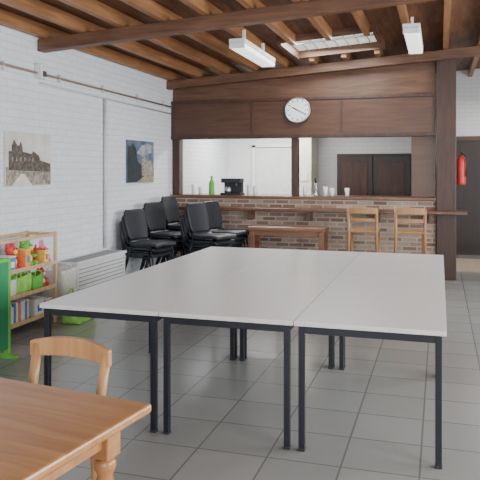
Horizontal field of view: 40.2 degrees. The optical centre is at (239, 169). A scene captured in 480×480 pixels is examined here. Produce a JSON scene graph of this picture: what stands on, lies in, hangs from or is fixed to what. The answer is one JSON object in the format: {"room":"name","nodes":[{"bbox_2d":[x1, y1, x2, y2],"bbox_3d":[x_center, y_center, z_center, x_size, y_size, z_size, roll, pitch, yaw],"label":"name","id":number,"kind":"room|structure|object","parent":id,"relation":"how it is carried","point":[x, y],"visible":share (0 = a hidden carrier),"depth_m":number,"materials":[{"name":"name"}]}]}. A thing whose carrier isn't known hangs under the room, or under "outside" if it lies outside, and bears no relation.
{"room":"community hall","nodes":[
{"label":"community hall","id":0,"kind":"room"},
{"bbox_2d":[0,25,227,296],"bbox_3d":[-2.490,0.009,6.405,0.200,3.103,15.200,0,0,17],"label":"wall","id":1,"kind":"structure","parent":0,"point":[72,206],"depth_m":8.01,"materials":[{"name":"brick"}]},
{"bbox_2d":[4,131,50,186],"bbox_3d":[-2.221,-0.110,6.897,0.024,0.560,0.800,0,0,17],"label":"picture","id":2,"kind":"object","parent":1,"relation":"attached to","point":[27,156],"visible":1,"depth_m":6.85},
{"bbox_2d":[35,63,46,78],"bbox_3d":[-2.137,-1.060,7.050,0.100,0.160,0.100,0,0,17],"label":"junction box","id":3,"kind":"object","parent":1,"relation":"attached to","point":[41,68],"visible":1,"depth_m":7.01,"materials":[{"name":"white plastic"}]},
{"bbox_2d":[0,60,170,247],"bbox_3d":[-2.021,-0.040,7.516,0.050,2.080,6.200,0,0,17],"label":"conduit","id":4,"kind":"object","parent":1,"relation":"attached to","point":[3,64],"visible":1,"depth_m":8.43,"materials":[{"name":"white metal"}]},
{"bbox_2d":[126,140,153,182],"bbox_3d":[-1.436,-0.120,9.470,0.026,0.600,0.880,0,0,17],"label":"landscape picture","id":5,"kind":"object","parent":1,"relation":"attached to","point":[139,154],"visible":1,"depth_m":9.42},
{"bbox_2d":[131,37,298,67],"bbox_3d":[-0.471,-1.646,9.223,2.420,0.217,1.130,0,0,17],"label":"deck","id":6,"kind":"object","parent":1,"relation":"on","point":[271,42],"visible":0.29,"depth_m":9.16,"materials":[{"name":"brown wood"}]},
{"bbox_2d":[277,43,298,59],"bbox_3d":[0.663,-1.638,8.878,0.050,0.113,1.130,0,0,17],"label":"trimmer","id":7,"kind":"object","parent":6,"relation":"attached to","point":[286,47],"visible":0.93,"depth_m":8.85,"materials":[{"name":"brown wood"}]},
{"bbox_2d":[291,33,373,45],"bbox_3d":[1.237,-1.734,8.703,1.150,0.100,0.040,0,0,17],"label":"rib","id":8,"kind":"object","parent":7,"relation":"attached to","point":[371,34],"visible":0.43,"depth_m":8.68,"materials":[{"name":"white metal"}]},
{"bbox_2d":[293,32,376,50],"bbox_3d":[1.237,-1.754,8.703,1.150,0.090,1.130,0,0,17],"label":"sheet","id":9,"kind":"object","parent":6,"relation":"on","point":[351,41],"visible":0.43,"depth_m":9.02,"materials":[{"name":"white plastic"}]},
{"bbox_2d":[37,0,434,52],"bbox_3d":[1.254,-1.577,6.084,7.150,0.594,0.130,0,0,17],"label":"ceiling beam","id":10,"kind":"structure","parent":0,"point":[312,8],"depth_m":6.49,"materials":[{"name":"brown wood"}]},
{"bbox_2d":[0,255,479,479],"bbox_3d":[1.025,1.635,5.333,7.550,0.150,15.200,0,0,17],"label":"floor","id":11,"kind":"structure","parent":0,"point":[373,418],"depth_m":4.46,"materials":[{"name":"tile"}]},
{"bbox_2d":[0,258,17,358],"bbox_3d":[-2.048,1.145,5.146,0.240,0.830,0.680,0,0,17],"label":"board","id":12,"kind":"object","parent":11,"relation":"on","point":[5,263],"visible":1,"depth_m":5.41,"materials":[{"name":"paint"}]},
{"bbox_2d":[0,230,56,328],"bbox_3d":[-2.201,1.095,6.290,0.360,0.930,1.050,0,0,17],"label":"shelf","id":13,"kind":"object","parent":11,"relation":"on","point":[25,308],"visible":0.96,"depth_m":6.39,"materials":[{"name":"brown wood"}]},
{"bbox_2d":[12,307,13,323],"bbox_3d":[-2.198,1.356,6.105,0.195,0.170,0.025,0,0,17],"label":"book","id":14,"kind":"object","parent":13,"relation":"on","point":[12,307],"depth_m":6.08,"materials":[{"name":"white paper"}]},
{"bbox_2d":[12,304,15,322],"bbox_3d":[-2.188,1.346,6.135,0.195,0.190,0.030,0,0,17],"label":"book","id":15,"kind":"object","parent":13,"relation":"on","point":[13,305],"depth_m":6.10,"materials":[{"name":"blue paper"}]},
{"bbox_2d":[11,302,17,322],"bbox_3d":[-2.179,1.341,6.167,0.195,0.200,0.030,0,0,17],"label":"book","id":16,"kind":"object","parent":13,"relation":"on","point":[15,304],"depth_m":6.13,"materials":[{"name":"paper"}]},
{"bbox_2d":[11,301,20,320],"bbox_3d":[-2.163,1.341,6.218,0.195,0.200,0.020,0,0,17],"label":"book","id":17,"kind":"object","parent":13,"relation":"on","point":[19,302],"depth_m":6.17,"materials":[{"name":"paper"}]},
{"bbox_2d":[12,300,24,319],"bbox_3d":[-2.146,1.341,6.274,0.195,0.200,0.020,0,0,17],"label":"book","id":18,"kind":"object","parent":13,"relation":"on","point":[23,301],"depth_m":6.24,"materials":[{"name":"paper"}]},
{"bbox_2d":[18,304,19,321],"bbox_3d":[-2.170,1.351,6.195,0.195,0.180,0.020,0,0,17],"label":"book","id":19,"kind":"object","parent":13,"relation":"on","point":[18,304],"depth_m":6.16,"materials":[{"name":"orange paper"}]},
{"bbox_2d":[21,302,22,320],"bbox_3d":[-2.155,1.346,6.246,0.195,0.190,0.030,0,0,17],"label":"book","id":20,"kind":"object","parent":13,"relation":"on","point":[21,302],"depth_m":6.20,"materials":[{"name":"white paper"}]},
{"bbox_2d":[16,298,28,318],"bbox_3d":[-2.129,1.341,6.329,0.195,0.200,0.020,0,0,17],"label":"book","id":21,"kind":"object","parent":13,"relation":"on","point":[26,300],"depth_m":6.29,"materials":[{"name":"paper"}]},
{"bbox_2d":[25,301,26,318],"bbox_3d":[-2.138,1.351,6.301,0.195,0.180,0.030,0,0,17],"label":"book","id":22,"kind":"object","parent":13,"relation":"on","point":[25,301],"depth_m":6.28,"materials":[{"name":"blue paper"}]},
{"bbox_2d":[43,263,76,317],"bbox_3d":[-1.943,1.282,7.073,0.270,0.557,0.311,0,0,17],"label":"shopping bag","id":23,"kind":"object","parent":11,"relation":"on","point":[66,275],"visible":0.44,"depth_m":6.95,"materials":[{"name":"white plastic"}]},
{"bbox_2d":[28,336,111,479],"bbox_3d":[-0.821,1.146,2.648,0.425,0.830,0.504,0,0,25],"label":"dining chair","id":24,"kind":"object","parent":11,"relation":"on","point":[69,346],"visible":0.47,"depth_m":2.85,"materials":[{"name":"brown wood"}]},
{"bbox_2d":[0,377,150,479],"bbox_3d":[-1.317,1.185,2.115,1.700,0.750,1.150,0,0,25],"label":"wooden dining table","id":25,"kind":"object","parent":11,"relation":"on","point":[46,432],"visible":1,"depth_m":2.11,"materials":[{"name":"orange wood"}]},
{"bbox_2d":[62,288,92,324],"bbox_3d":[-1.668,1.392,6.801,0.228,0.337,0.394,0,0,11],"label":"shopping bag","id":26,"kind":"object","parent":11,"relation":"on","point":[65,319],"visible":0.29,"depth_m":6.63,"materials":[{"name":"plastic"}]},
{"bbox_2d":[57,250,126,289],"bbox_3d":[-1.772,1.294,7.869,0.315,0.533,1.200,0,0,17],"label":"radiator","id":27,"kind":"object","parent":11,"relation":"on","point":[98,267],"visible":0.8,"depth_m":7.74,"materials":[{"name":"white metal"}]},
{"bbox_2d":[60,250,118,261],"bbox_3d":[-1.766,1.028,7.864,0.210,0.003,1.094,0,0,17],"label":"grille","id":28,"kind":"object","parent":27,"relation":"attached to","point":[90,256],"depth_m":7.81,"materials":[{"name":"white metal"}]},
{"bbox_2d":[40,267,236,432],"bbox_3d":[-0.635,1.199,4.757,0.808,0.722,1.606,0,0,17],"label":"meeting table","id":29,"kind":"object","parent":11,"relation":"on","point":[140,295],"visible":0.77,"depth_m":4.25,"materials":[{"name":"laminate"}]},
{"bbox_2d":[120,209,175,271],"bbox_3d":[-1.234,1.046,8.714,0.678,1.035,0.488,0,0,31],"label":"chairs","id":30,"kind":"object","parent":11,"relation":"on","point":[133,224],"visible":0.98,"depth_m":8.66,"materials":[{"name":"black leather"}]},
{"bbox_2d":[140,202,186,269],"bbox_3d":[-1.059,1.011,9.231,0.713,1.105,0.488,0,0,31],"label":"chairs","id":31,"kind":"object","parent":11,"relation":"on","point":[154,211],"visible":0.55,"depth_m":9.21,"materials":[{"name":"black leather"}]},
{"bbox_2d":[155,196,186,264],"bbox_3d":[-0.900,0.976,9.760,0.748,1.175,0.488,0,0,24],"label":"chairs","id":32,"kind":"object","parent":11,"relation":"on","point":[170,204],"visible":0.27,"depth_m":9.78,"materials":[{"name":"black leather"}]},
{"bbox_2d":[180,203,236,253],"bbox_3d":[-0.444,1.011,8.988,0.713,1.105,0.488,0,0,37],"label":"chairs","id":33,"kind":"object","parent":11,"relation":"on","point":[194,223],"visible":0.83,"depth_m":8.95,"materials":[{"name":"black leather"}]},
{"bbox_2d":[150,247,282,357],"bbox_3d":[-0.166,1.199,6.297,0.808,0.722,1.606,0,0,17],"label":"meeting table","id":34,"kind":"object","parent":11,"relation":"on","point":[235,259],"visible":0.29,"depth_m":6.14,"materials":[{"name":"laminate"}]},
{"bbox_2d":[203,201,248,247],"bbox_3d":[-0.254,1.011,9.541,0.713,1.105,0.488,0,0,30],"label":"chairs","id":35,"kind":"object","parent":11,"relation":"on","point":[215,219],"visible":0.37,"depth_m":9.59,"materials":[{"name":"black leather"}]},
{"bbox_2d":[159,272,336,449],"bbox_3d":[0.141,1.199,4.520,0.808,0.722,1.606,0,0,17],"label":"meeting table","id":36,"kind":"object","parent":11,"relation":"on","point":[242,301],"visible":0.98,"depth_m":4.03,"materials":[{"name":"laminate"}]},
{"bbox_2d":[248,225,328,250],"bbox_3d":[0.694,1.185,9.375,1.100,0.750,0.400,0,0,17],"label":"wooden side table","id":37,"kind":"object","parent":11,"relation":"on","point":[255,231],"visible":0.49,"depth_m":9.25,"materials":[{"name":"brown wood"}]},
{"bbox_2d":[239,249,359,365],"bbox_3d":[0.611,1.199,6.060,0.808,0.722,1.606,0,0,17],"label":"meeting table","id":38,"kind":"object","parent":11,"relation":"on","point":[285,261],"visible":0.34,"depth_m":5.88,"materials":[{"name":"laminate"}]},
{"bbox_2d":[170,193,467,257],"bbox_3d":[1.096,0.978,10.094,4.510,1.165,1.050,0,0,17],"label":"bar counter","id":39,"kind":"object","parent":11,"relation":"on","point":[244,211],"visible":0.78,"depth_m":9.81,"materials":[{"name":"brown brick"}]},
{"bbox_2d":[191,184,195,193],"bbox_3d":[-0.757,0.314,10.685,0.072,0.160,0.072,0,0,17],"label":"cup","id":40,"kind":"object","parent":39,"relation":"on","point":[193,186],"visible":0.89,"depth_m":10.66,"materials":[{"name":"paint"}]},
{"bbox_2d":[209,176,214,194],"bbox_3d":[-0.457,0.244,10.573,0.092,0.300,0.092,0,0,17],"label":"bottle","id":41,"kind":"object","parent":39,"relation":"on","point":[211,182],"visible":1,"depth_m":10.54,"materials":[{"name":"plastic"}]},
{"bbox_2d":[220,178,244,194],"bbox_3d":[-0.120,0.264,10.512,0.340,0.260,0.240,0,0,17],"label":"coffee machine","id":42,"kind":"object","parent":39,"relation":"on","point":[232,186],"visible":1,"depth_m":10.45,"materials":[{"name":"black plastic"}]},
{"bbox_2d":[247,185,250,194],"bbox_3d":[0.142,0.314,10.411,0.072,0.160,0.072,0,0,17],"label":"drinking glass","id":43,"kind":"object","parent":39,"relation":"on","point":[248,186],"visible":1,"depth_m":10.38,"materials":[{"name":"glass"}]},
{"bbox_2d":[253,186,256,194],"bbox_3d":[0.238,0.324,10.382,0.072,0.140,0.072,0,0,17],"label":"drinking glass","id":44,"kind":"object","parent":39,"relation":"on","point":[254,187],"visible":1,"depth_m":10.35,"materials":[{"name":"clear glass"}]},
{"bbox_2d":[170,193,435,200],"bbox_3d":[0.909,0.417,10.198,4.090,0.045,0.560,0,0,17],"label":"countertop","id":45,"kind":"structure","parent":39,"relation":"on","point":[185,195],"depth_m":9.92,"materials":[{"name":"brown wood"}]},
{"bbox_2d":[303,187,306,195],"bbox_3d":[1.003,0.329,10.149,0.072,0.130,0.072,0,0,17],"label":"drinking glass","id":46,"kind":"object","parent":39,"relation":"on","point":[304,188],"visible":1,"depth_m":10.12,"materials":[{"name":"clear glass"}]},
{"bbox_2d":[313,178,318,195],"bbox_3d":[1.164,0.257,10.092,0.100,0.274,0.155,0,0,17],"label":"tap","id":47,"kind":"object","parent":39,"relation":"on","point":[315,182],"visible":1,"depth_m":10.09,"materials":[{"name":"grey metal"}]},
{"bbox_2d":[323,187,327,195],"bbox_3d":[1.309,0.324,10.055,0.072,0.140,0.072,0,0,17],"label":"drinking glass","id":48,"kind":"object","parent":39,"relation":"on","point":[325,189],"visible":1,"depth_m":10.03,"materials":[{"name":"glass"}]},
{"bbox_2d":[330,188,333,195],"bbox_3d":[1.405,0.334,10.026,0.072,0.120,0.072,0,0,17],"label":"drinking glass","id":49,"kind":"object","parent":39,"relation":"on","point":[331,189],"visible":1,"depth_m":10.00,"materials":[{"name":"glass"}]},
{"bbox_2d":[345,188,348,195],"bbox_3d":[1.625,0.334,9.959,0.072,0.120,0.072,0,0,17],"label":"drinking glass","id":50,"kind":"object","parent":39,"relation":"on","point":[346,189],"visible":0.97,"depth_m":9.93,"materials":[{"name":"clear glass"}]},
{"bbox_2d":[347,207,380,252],"bbox_3d":[1.698,1.029,8.998,0.440,1.063,0.437,0,0,17],"label":"bar stool","id":51,"kind":"object","parent":11,"relation":"on","point":[350,210],"visible":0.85,"depth_m":8.83,"materials":[{"name":"brown wood"}]},
{"bbox_2d":[294,276,446,468],"bbox_3d":[0.918,1.199,4.284,0.808,0.722,1.606,0,0,17],"label":"meeting table","id":52,"kind":"object","parent":11,"relation":"on","point":[373,308],"visible":1,"depth_m":3.75,"materials":[{"name":"laminate"}]},
{"bbox_2d":[337,153,410,195],"bbox_3d":[2.521,0.630,12.281,1.350,1.860,0.576,0,0,17],"label":"tall cabinet","id":53,"kind":"object","parent":11,"relation":"on","point":[363,174],"visible":0.36,"depth_m":12.05,"materials":[{"name":"brown wood"}]},
{"bbox_2d":[338,252,444,367],"bbox_3d":[1.388,1.199,5.824,0.808,0.722,1.606,0,0,17],"label":"meeting table","id":54,"kind":"object","parent":11,"relation":"on","point":[427,267],"visible":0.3,"depth_m":5.64,"materials":[{"name":"laminate"}]},
{"bbox_2d":[394,208,426,253],"bbox_3d":[2.283,1.029,8.819,0.440,1.063,0.437,0,0,12],"label":"bar stool","id":55,"kind":"object","parent":11,"relation":"on","point":[397,211],"visible":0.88,"depth_m":8.63,"materials":[{"name":"brown wood"}]},
{"bbox_2d":[436,59,455,279],"bbox_3d":[2.960,-0.057,9.416,0.270,3.235,0.240,0,0,17],"label":"wooden post","id":56,"kind":"object","parent":11,"relation":"on","point":[445,69],"visible":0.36,"depth_m":9.30,"materials":[{"name":"brown wood"}]},
{"bbox_2d":[456,151,466,184],"bbox_3d":[3.152,-0.030,9.340,0.138,0.481,0.153,0,0,-5],"label":"fire extinguisher","id":57,"kind":"object","parent":56,"relation":"attached to","point":[461,162],"visible":1,"depth_m":9.30,"materials":[{"name":"red metal"}]},
{"bbox_2d":[456,258,479,272],"bbox_3d":[3.932,1.552,10.667,0.900,0.014,1.500,0,0,17],"label":"door mat","id":58,"kind":"object","parent":11,"relation":"on","point":[462,264],"visible":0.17,"depth_m":10.61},
{"bbox_2d":[0,0,479,80],"bbox_3d":[0.987,-1.708,5.345,6.970,0.580,14.800,0,0,17],"label":"ceiling","id":59,"kind":"structure","parent":0,"point":[37,8],"depth_m":7.44,"materials":[{"name":"brown wood"}]},
{"bbox_2d":[229,30,274,66],"bbox_3d":[0.163,-1.427,7.666,0.180,0.255,1.350,0,0,17],"label":"fluorescent ceiling light","id":60,"kind":"object","parent":59,"relation":"hanging from","point":[244,47],"visible":1,"depth_m":7.38,"materials":[{"name":"white paint"}]},
{"bbox_2d":[232,44,273,66],"bbox_3d":[0.163,-1.330,7.666,0.160,0.060,1.310,0,0,17],"label":"diffuser","id":61,"kind":"object","parent":60,"relation":"attached to","point":[251,52],"depth_m":7.52,"materials":[{"name":"white plastic"}]},
{"bbox_2d":[403,17,422,53],"bbox_3d":[1.997,-1.555,7.545,0.180,0.231,1.300,0,0,17],"label":"fluorescent ceiling light","id":62,"kind":"object","parent":59,"relation":"hanging from","point":[412,33],"visible":1,"depth_m":7.16,"materials":[{"name":"white paint"}]},
{"bbox_2d":[404,33,421,53],"bbox_3d":[1.997,-1.470,7.545,0.160,0.060,1.260,0,0,17],"label":"diffuser","id":63,"kind":"object","parent":62,"relation":"attached to","point":[413,41],"depth_m":7.47,"materials":[{"name":"white plastic"}]},
{"bbox_2d":[0,0,479,55],"bbox_3d":[0.313,-1.812,2.999,7.550,0.551,10.320,0,0,17],"label":"deck","id":64,"kind":"object","parent":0,"point":[428,9],"visible":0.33,"depth_m":7.33,"materials":[{"name":"brown wood"}]},
{"bbox_2d":[276,23,376,43],"bbox_3d":[1.065,-1.687,8.138,1.250,0.171,0.050,0,0,17],"label":"trimmer","id":65,"kind":"object","parent":64,"relation":"attached to","point":[353,30],"visible":0.71,"depth_m":8.09,"materials":[{"name":"brown wood"}]},
{"bbox_2d":[171,93,435,196],"bbox_3d":[0.873,-0.353,10.065,4.080,1.494,0.215,0,0,17],"label":"wood paneling","id":66,"kind":"structure","parent":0,"point":[413,116],"depth_m":9.87,"materials":[{"name":"brown wood"}]},
{"bbox_2d":[285,97,310,122],"bbox_3d":[0.872,-0.905,9.923,0.398,0.398,0.048,0,0,17],"label":"wall clock","id":67,"kind":"object","parent":66,"relation":"attached to","point":[297,109],"visible":1,"depth_m":9.91,"materials":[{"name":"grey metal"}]},
{"bbox_2d":[173,61,435,101],"bbox_3d":[0.875,-1.389,10.072,4.080,0.574,0.060,0,0,17],"label":"wall","id":68,"kind":"structure","parent":0,"point":[416,78],"depth_m":9.88,"materials":[{"name":"brown wood"}]},
{"bbox_2d":[299,138,317,194],"bbox_3d":[1.286,0.110,12.618,0.300,2.900,0.690,0,0,17],"label":"wall pier","id":69,"kind":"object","parent":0,"point":[308,147],"visible":0.29,"depth_m":12.29,"materials":[{"name":"white paint"}]},
{"bbox_2d":[301,171,307,180],"bbox_3d":[1.203,0.110,12.277,0.140,0.200,0.008,0,0,17],"label":"sheets","id":70,"kind":"object","parent":69,"relation":"attached to","point":[304,174],"visible":1,"depth_m":12.27,"materials":[{"name":"paper"}]},
{"bbox_2d":[164,30,479,77],"bbox_3d":[2.694,-1.812,10.809,7.550,0.551,3.750,0,0,17],"label":"deck","id":71,"kind":"object","parent":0,"point":[464,39],"visible":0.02,"depth_m":9.83,"materials":[{"name":"brown wood"}]},
{"bbox_2d":[299,43,379,58],"bbox_3d":[1.409,-1.687,9.267,1.250,0.171,0.050,0,0,17],"label":"trimmer","id":72,"kind":"object","parent":71,"relation":"attached to","point":[372,46],"visible":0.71,"depth_m":9.25,"materials":[{"name":"brown wood"}]},
{"bbox_2d":[166,46,479,89],"bbox_3d":[2.269,-1.577,9.413,7.150,0.594,0.130,0,0,17],"label":"ceiling beam","id":73,"kind":"structure","parent":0,"point":[474,51],"depth_m":9.65,"materials":[{"name":"brown wood"}]},
{"bbox_2d":[228,69,479,194],"bbox_3d":[3.212,-0.226,12.507,7.150,3.573,0.200,0,0,17],"label":"wall","id":74,"kind":"structure","parent":0,"point":[467,88],"depth_m":12.73,"materials":[{"name":"paint"}]},
{"bbox_2d":[252,145,255,193],"bbox_3d":[0.287,0.530,13.252,0.070,2.060,0.070,0,0,17],"label":"door frame","id":75,"kind":"structure","parent":74,"relation":"attached to","point":[254,147],"depth_m":13.22,"materials":[{"name":"white paint"}]},
{"bbox_2d":[256,148,290,194],"bbox_3d":[0.708,0.560,13.124,0.800,2.000,0.040,0,0,17],"label":"leaf","id":76,"kind":"object","parent":75,"relation":"attached to","point":[273,165],"visible":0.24,"depth_m":13.11,"materials":[{"name":"white paint"}]},
{"bbox_2d":[252,144,290,147],"bbox_3d":[0.708,-0.490,13.124,0.950,0.070,0.070,0,0,17],"label":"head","id":77,"kind":"object","parent":74,"relation":"attached to","point":[256,145],"visible":0.64,"depth_m":13.11},
{"bbox_2d":[456,136,479,140],"bbox_3d":[4.534,-0.580,11.957,1.360,0.080,0.080,0,0,17],"label":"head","id":78,"kind":"object","parent":74,"relation":"attached to","point":[458,138],"visible":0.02,"depth_m":12.03},
{"bbox_2d":[377,11,479,41],"bbox_3d":[3.690,-1.928,7.955,3.980,0.319,1.130,0,0,17],"label":"deck","id":79,"kind":"object","parent":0,"point":[464,22],"visible":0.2,"depth_m":8.28,"materials":[{"name":"brown wood"}]},
{"bbox_2d":[373,25,384,49],"bbox_3d":[1.811,-1.716,8.528,0.050,0.113,1.130,0,0,17],"label":"trimmer","id":80,"kind":"object","parent":79,"relation":"attached to","point":[378,36],"visible":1,"depth_m":8.41,"materials":[{"name":"brown wood"}]},
{"bbox_3d":[3.922,0.490,12.144,0.080,2.140,0.080,0,0,17],"label":"door frame","id":81,"kind":"structure","parent":0,"visible":0},
{"bbox_2d":[456,140,479,254],"bbox_3d":[4.534,0.510,11.957,1.200,2.100,0.040,0,0,17],"label":"leaf","id":82,"kind":"object","parent":81,"relation":"attached to","point":[467,195],"visible":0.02,"depth_m":12.03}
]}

